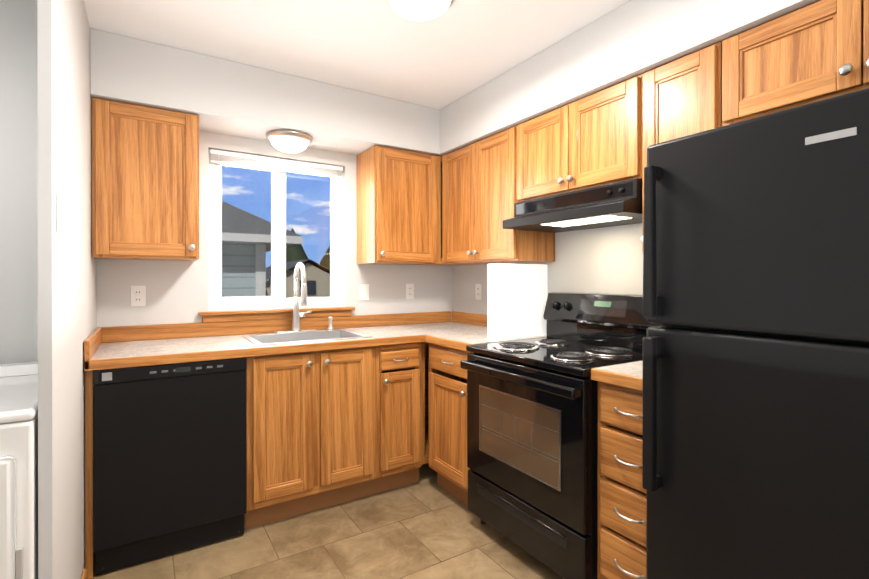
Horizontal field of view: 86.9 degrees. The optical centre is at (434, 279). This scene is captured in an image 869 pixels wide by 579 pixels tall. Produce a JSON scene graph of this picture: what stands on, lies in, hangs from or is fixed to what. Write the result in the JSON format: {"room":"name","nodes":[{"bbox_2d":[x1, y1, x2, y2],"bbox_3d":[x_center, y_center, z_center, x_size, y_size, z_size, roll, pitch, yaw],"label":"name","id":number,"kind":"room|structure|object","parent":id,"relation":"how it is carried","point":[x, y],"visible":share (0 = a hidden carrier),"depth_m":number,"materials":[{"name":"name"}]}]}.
{"room":"kitchen","nodes":[
{"label":"kitchen","id":0,"kind":"room"},
{"bbox_2d":[0,0,37,363],"bbox_3d":[-1.887,0.047,0.755,1.888,2.440,0.120,0,0,-32],"label":"wall","id":1,"kind":"structure","parent":0,"point":[18,188],"depth_m":1.18,"materials":[{"name":"grey paint"}]},
{"bbox_2d":[37,0,96,578],"bbox_3d":[-1.434,0.045,1.838,0.030,2.440,1.368,0,0,-32],"label":"wall","id":2,"kind":"structure","parent":0,"point":[67,306],"depth_m":1.45,"materials":[{"name":"grey paint"}]},
{"bbox_2d":[81,568,86,578],"bbox_3d":[-1.239,1.222,1.574,0.012,0.083,0.710,0,0,-32],"label":"baseboard","id":3,"kind":"structure","parent":2,"relation":"attached to","point":[84,574],"depth_m":1.84,"materials":[{"name":"brown wood"}]},
{"bbox_2d":[96,131,451,342],"bbox_3d":[-1.188,0.043,2.899,3.360,2.440,0.160,0,0,-32],"label":"wall","id":4,"kind":"structure","parent":0,"point":[177,292],"depth_m":2.75,"materials":[{"name":"grey paint"}]},
{"bbox_2d":[131,286,145,306],"bbox_3d":[-1.629,0.092,2.521,0.070,0.115,0.008,0,0,-32],"label":"electrical outlet","id":5,"kind":"object","parent":4,"relation":"attached to","point":[138,296],"visible":1,"depth_m":2.52,"materials":[{"name":"white plastic"}]},
{"bbox_2d":[92,97,198,260],"bbox_3d":[-1.497,-0.485,2.398,0.455,0.758,0.352,0,0,-32],"label":"upper cabinet","id":6,"kind":"object","parent":4,"relation":"attached to","point":[145,182],"visible":1,"depth_m":2.28,"materials":[{"name":"brown wood"}]},
{"bbox_2d":[198,150,354,322],"bbox_3d":[-0.995,-0.264,2.968,0.960,1.032,0.177,0,0,-32],"label":"sliding window","id":7,"kind":"structure","parent":4,"relation":"in","point":[276,298],"depth_m":2.99,"materials":[{"name":"white plastic"}]},
{"bbox_2d":[210,149,342,249],"bbox_3d":[-0.989,-0.476,2.958,0.830,0.599,0.041,0,0,-32],"label":"window blind","id":8,"kind":"object","parent":7,"relation":"attached to","point":[252,161],"visible":1,"depth_m":2.92,"materials":[{"name":"white plastic"}]},
{"bbox_2d":[360,284,368,299],"bbox_3d":[-0.493,0.091,3.238,0.070,0.115,0.005,0,0,-32],"label":"electrical outlet plate","id":9,"kind":"object","parent":4,"relation":"attached to","point":[364,291],"visible":1,"depth_m":3.23,"materials":[{"name":"white plastic"}]},
{"bbox_2d":[357,145,440,264],"bbox_3d":[-0.236,-0.486,3.194,0.509,0.758,0.352,0,0,-32],"label":"upper cabinet","id":10,"kind":"object","parent":4,"relation":"attached to","point":[398,206],"visible":1,"depth_m":3.07,"materials":[{"name":"brown wood"}]},
{"bbox_2d":[406,284,413,298],"bbox_3d":[-0.184,0.090,3.432,0.070,0.115,0.009,0,0,-32],"label":"outlet","id":11,"kind":"object","parent":4,"relation":"attached to","point":[409,291],"visible":1,"depth_m":3.43,"materials":[{"name":"white plastic"}]},
{"bbox_2d":[93,463,563,578],"bbox_3d":[-0.361,1.317,0.786,4.500,0.100,4.900,0,0,-32],"label":"floor","id":12,"kind":"structure","parent":0,"point":[426,526],"depth_m":2.15,"materials":[{"name":"tile"}]},
{"bbox_2d":[0,362,37,578],"bbox_3d":[-1.561,0.791,1.325,0.721,0.949,0.706,0,0,-32],"label":"dryer","id":13,"kind":"object","parent":12,"relation":"on","point":[18,470],"visible":0.54,"depth_m":1.23,"materials":[{"name":"white metal"}]},
{"bbox_2d":[93,357,246,574],"bbox_3d":[-1.327,0.816,2.323,0.600,0.872,0.607,0,0,-32],"label":"dishwasher","id":14,"kind":"object","parent":12,"relation":"on","point":[169,458],"visible":0.94,"depth_m":2.06,"materials":[{"name":"black metal"}]},
{"bbox_2d":[244,346,380,529],"bbox_3d":[-0.785,0.819,2.687,0.693,0.886,0.611,0,0,-32],"label":"base cabinet","id":15,"kind":"object","parent":12,"relation":"on","point":[326,428],"depth_m":2.43,"materials":[{"name":"brown wood"}]},
{"bbox_2d":[381,342,424,491],"bbox_3d":[-0.362,0.818,2.954,0.307,0.886,0.611,0,0,-32],"label":"base cabinet","id":16,"kind":"object","parent":12,"relation":"on","point":[402,365],"depth_m":2.72,"materials":[{"name":"brown wood"}]},
{"bbox_2d":[425,342,428,463],"bbox_3d":[0.017,0.818,3.223,0.618,0.886,0.560,0,0,-32],"label":"base cabinet","id":17,"kind":"object","parent":12,"relation":"on","point":[426,344],"depth_m":3.50,"materials":[{"name":"brown wood"}]},
{"bbox_2d":[84,314,439,370],"bbox_3d":[-0.647,0.315,2.757,2.274,0.125,0.654,0,0,-32],"label":"countertop","id":18,"kind":"structure","parent":17,"relation":"on","point":[101,352],"depth_m":2.49,"materials":[{"name":"laminate"}]},
{"bbox_2d":[275,262,316,333],"bbox_3d":[-0.825,0.113,2.808,0.250,0.433,0.218,0,0,-32],"label":"gooseneck pull-down faucet","id":19,"kind":"object","parent":18,"relation":"on","point":[297,315],"visible":1,"depth_m":2.85,"materials":[{"name":"silver metal"}]},
{"bbox_2d":[240,329,371,345],"bbox_3d":[-0.759,0.429,2.694,0.635,0.198,0.495,0,0,-32],"label":"drop-in sink","id":20,"kind":"object","parent":18,"relation":"in","point":[285,338],"visible":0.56,"depth_m":2.80,"materials":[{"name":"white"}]},
{"bbox_2d":[327,317,332,329],"bbox_3d":[-0.664,0.286,2.966,0.040,0.087,0.092,0,0,-32],"label":"soap dispenser","id":21,"kind":"object","parent":20,"relation":"on","point":[330,327],"visible":1,"depth_m":2.98,"materials":[{"name":"silver metal"}]},
{"bbox_2d":[384,311,484,318],"bbox_3d":[0.036,0.312,3.192,0.654,0.121,0.420,0,0,-32],"label":"backsplash","id":22,"kind":"structure","parent":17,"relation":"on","point":[442,312],"depth_m":3.48,"materials":[{"name":"wood"}]},
{"bbox_2d":[429,343,472,504],"bbox_3d":[0.315,0.819,2.745,0.644,0.886,0.462,0,0,-32],"label":"base cabinet","id":23,"kind":"object","parent":12,"relation":"on","point":[447,418],"visible":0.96,"depth_m":2.60,"materials":[{"name":"brown wood"}]},
{"bbox_2d":[424,315,546,351],"bbox_3d":[0.334,0.315,2.735,0.638,0.125,0.430,0,0,-32],"label":"countertop","id":24,"kind":"structure","parent":23,"relation":"on","point":[466,331],"depth_m":2.89,"materials":[{"name":"laminate"}]},
{"bbox_2d":[487,263,546,339],"bbox_3d":[0.489,0.123,2.686,0.379,0.423,0.100,0,0,-32],"label":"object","id":25,"kind":"structure","parent":24,"relation":"on","point":[516,298],"depth_m":2.62,"materials":[{"name":"white"}]},
{"bbox_2d":[460,292,661,578],"bbox_3d":[0.615,0.669,2.204,0.690,1.189,0.756,0,0,-32],"label":"electric range","id":26,"kind":"object","parent":12,"relation":"on","point":[532,435],"visible":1,"depth_m":2.02,"materials":[{"name":"black metal"}]},
{"bbox_2d":[598,381,645,578],"bbox_3d":[0.931,0.820,1.770,0.642,0.886,0.300,0,0,-32],"label":"base cabinet","id":27,"kind":"object","parent":12,"relation":"on","point":[621,522],"visible":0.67,"depth_m":1.65,"materials":[{"name":"brown wood"}]},
{"bbox_2d":[591,361,642,390],"bbox_3d":[0.940,0.317,1.775,0.638,0.125,0.300,0,0,-32],"label":"countertop","id":28,"kind":"structure","parent":27,"relation":"on","point":[627,375],"depth_m":1.67,"materials":[{"name":"laminate"}]},
{"bbox_2d":[642,88,868,578],"bbox_3d":[1.134,0.424,1.257,0.806,1.660,0.760,0,0,-32],"label":"refrigerator","id":29,"kind":"object","parent":12,"relation":"on","point":[755,446],"visible":1,"depth_m":1.13,"materials":[{"name":"black metal"}]},
{"bbox_2d":[84,0,629,109],"bbox_3d":[-0.361,-1.223,0.781,4.500,0.100,4.900,0,0,-32],"label":"ceiling","id":30,"kind":"structure","parent":0,"point":[457,50],"depth_m":2.20,"materials":[{"name":"white paint"}]},
{"bbox_2d":[385,0,454,20],"bbox_3d":[-0.059,-1.128,1.859,0.310,0.092,0.310,0,0,-32],"label":"ceiling light","id":31,"kind":"object","parent":30,"relation":"attached to","point":[420,10],"visible":1,"depth_m":1.85,"materials":[{"name":"white glass"}]},
{"bbox_2d":[90,0,818,155],"bbox_3d":[0.362,-1.018,1.154,2.276,0.306,4.438,0,0,-32],"label":"soffit bulkhead","id":32,"kind":"object","parent":30,"relation":"attached to","point":[628,40],"visible":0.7,"depth_m":2.37,"materials":[{"name":"grey paint"}]},
{"bbox_2d":[266,130,311,152],"bbox_3d":[-0.881,-0.819,2.786,0.270,0.092,0.270,0,0,-32],"label":"light","id":33,"kind":"object","parent":32,"relation":"attached to","point":[289,141],"visible":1,"depth_m":2.71,"materials":[{"name":"white glass"}]},
{"bbox_2d":[452,223,642,326],"bbox_3d":[1.436,0.045,1.740,0.160,2.440,4.600,0,0,-32],"label":"wall","id":34,"kind":"structure","parent":0,"point":[605,260],"depth_m":2.53,"materials":[{"name":"grey paint"}]},
{"bbox_2d":[475,284,481,299],"bbox_3d":[0.321,0.091,3.348,0.008,0.115,0.070,0,0,-32],"label":"outlet","id":35,"kind":"object","parent":34,"relation":"attached to","point":[478,291],"visible":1,"depth_m":3.34,"materials":[{"name":"white plastic"}]},
{"bbox_2d":[433,125,554,265],"bbox_3d":[0.280,-0.486,3.088,0.352,0.758,1.081,0,0,-32],"label":"upper cabinet","id":36,"kind":"object","parent":34,"relation":"attached to","point":[478,190],"visible":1,"depth_m":2.80,"materials":[{"name":"brown wood"}]},
{"bbox_2d":[516,74,642,201],"bbox_3d":[0.772,-0.645,2.307,0.352,0.438,0.756,0,0,-32],"label":"upper cabinet","id":37,"kind":"object","parent":34,"relation":"attached to","point":[592,140],"visible":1,"depth_m":2.16,"materials":[{"name":"brown wood"}]},
{"bbox_2d":[502,178,641,232],"bbox_3d":[0.745,-0.347,2.291,0.416,0.148,0.750,0,0,-32],"label":"range hood","id":38,"kind":"object","parent":37,"relation":"attached to","point":[615,204],"visible":0.9,"depth_m":2.15,"materials":[{"name":"black metal"}]},
{"bbox_2d":[641,41,721,250],"bbox_3d":[1.058,-0.484,1.855,0.352,0.758,0.306,0,0,-32],"label":"upper cabinet","id":39,"kind":"object","parent":34,"relation":"attached to","point":[682,96],"visible":0.38,"depth_m":1.77,"materials":[{"name":"brown wood"}]},
{"bbox_2d":[722,0,868,125],"bbox_3d":[1.349,-0.706,1.393,0.352,0.313,0.778,0,0,-32],"label":"upper cabinet","id":40,"kind":"object","parent":34,"relation":"attached to","point":[816,51],"visible":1,"depth_m":1.45,"materials":[{"name":"brown wood"}]},
{"label":"outside","id":41,"kind":"structure","parent":0,"visible":0},
{"bbox_2d":[222,201,329,297],"bbox_3d":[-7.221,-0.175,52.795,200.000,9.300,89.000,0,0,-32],"label":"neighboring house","id":42,"kind":"structure","parent":41,"point":[227,283],"depth_m":6.80,"materials":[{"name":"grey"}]}
]}

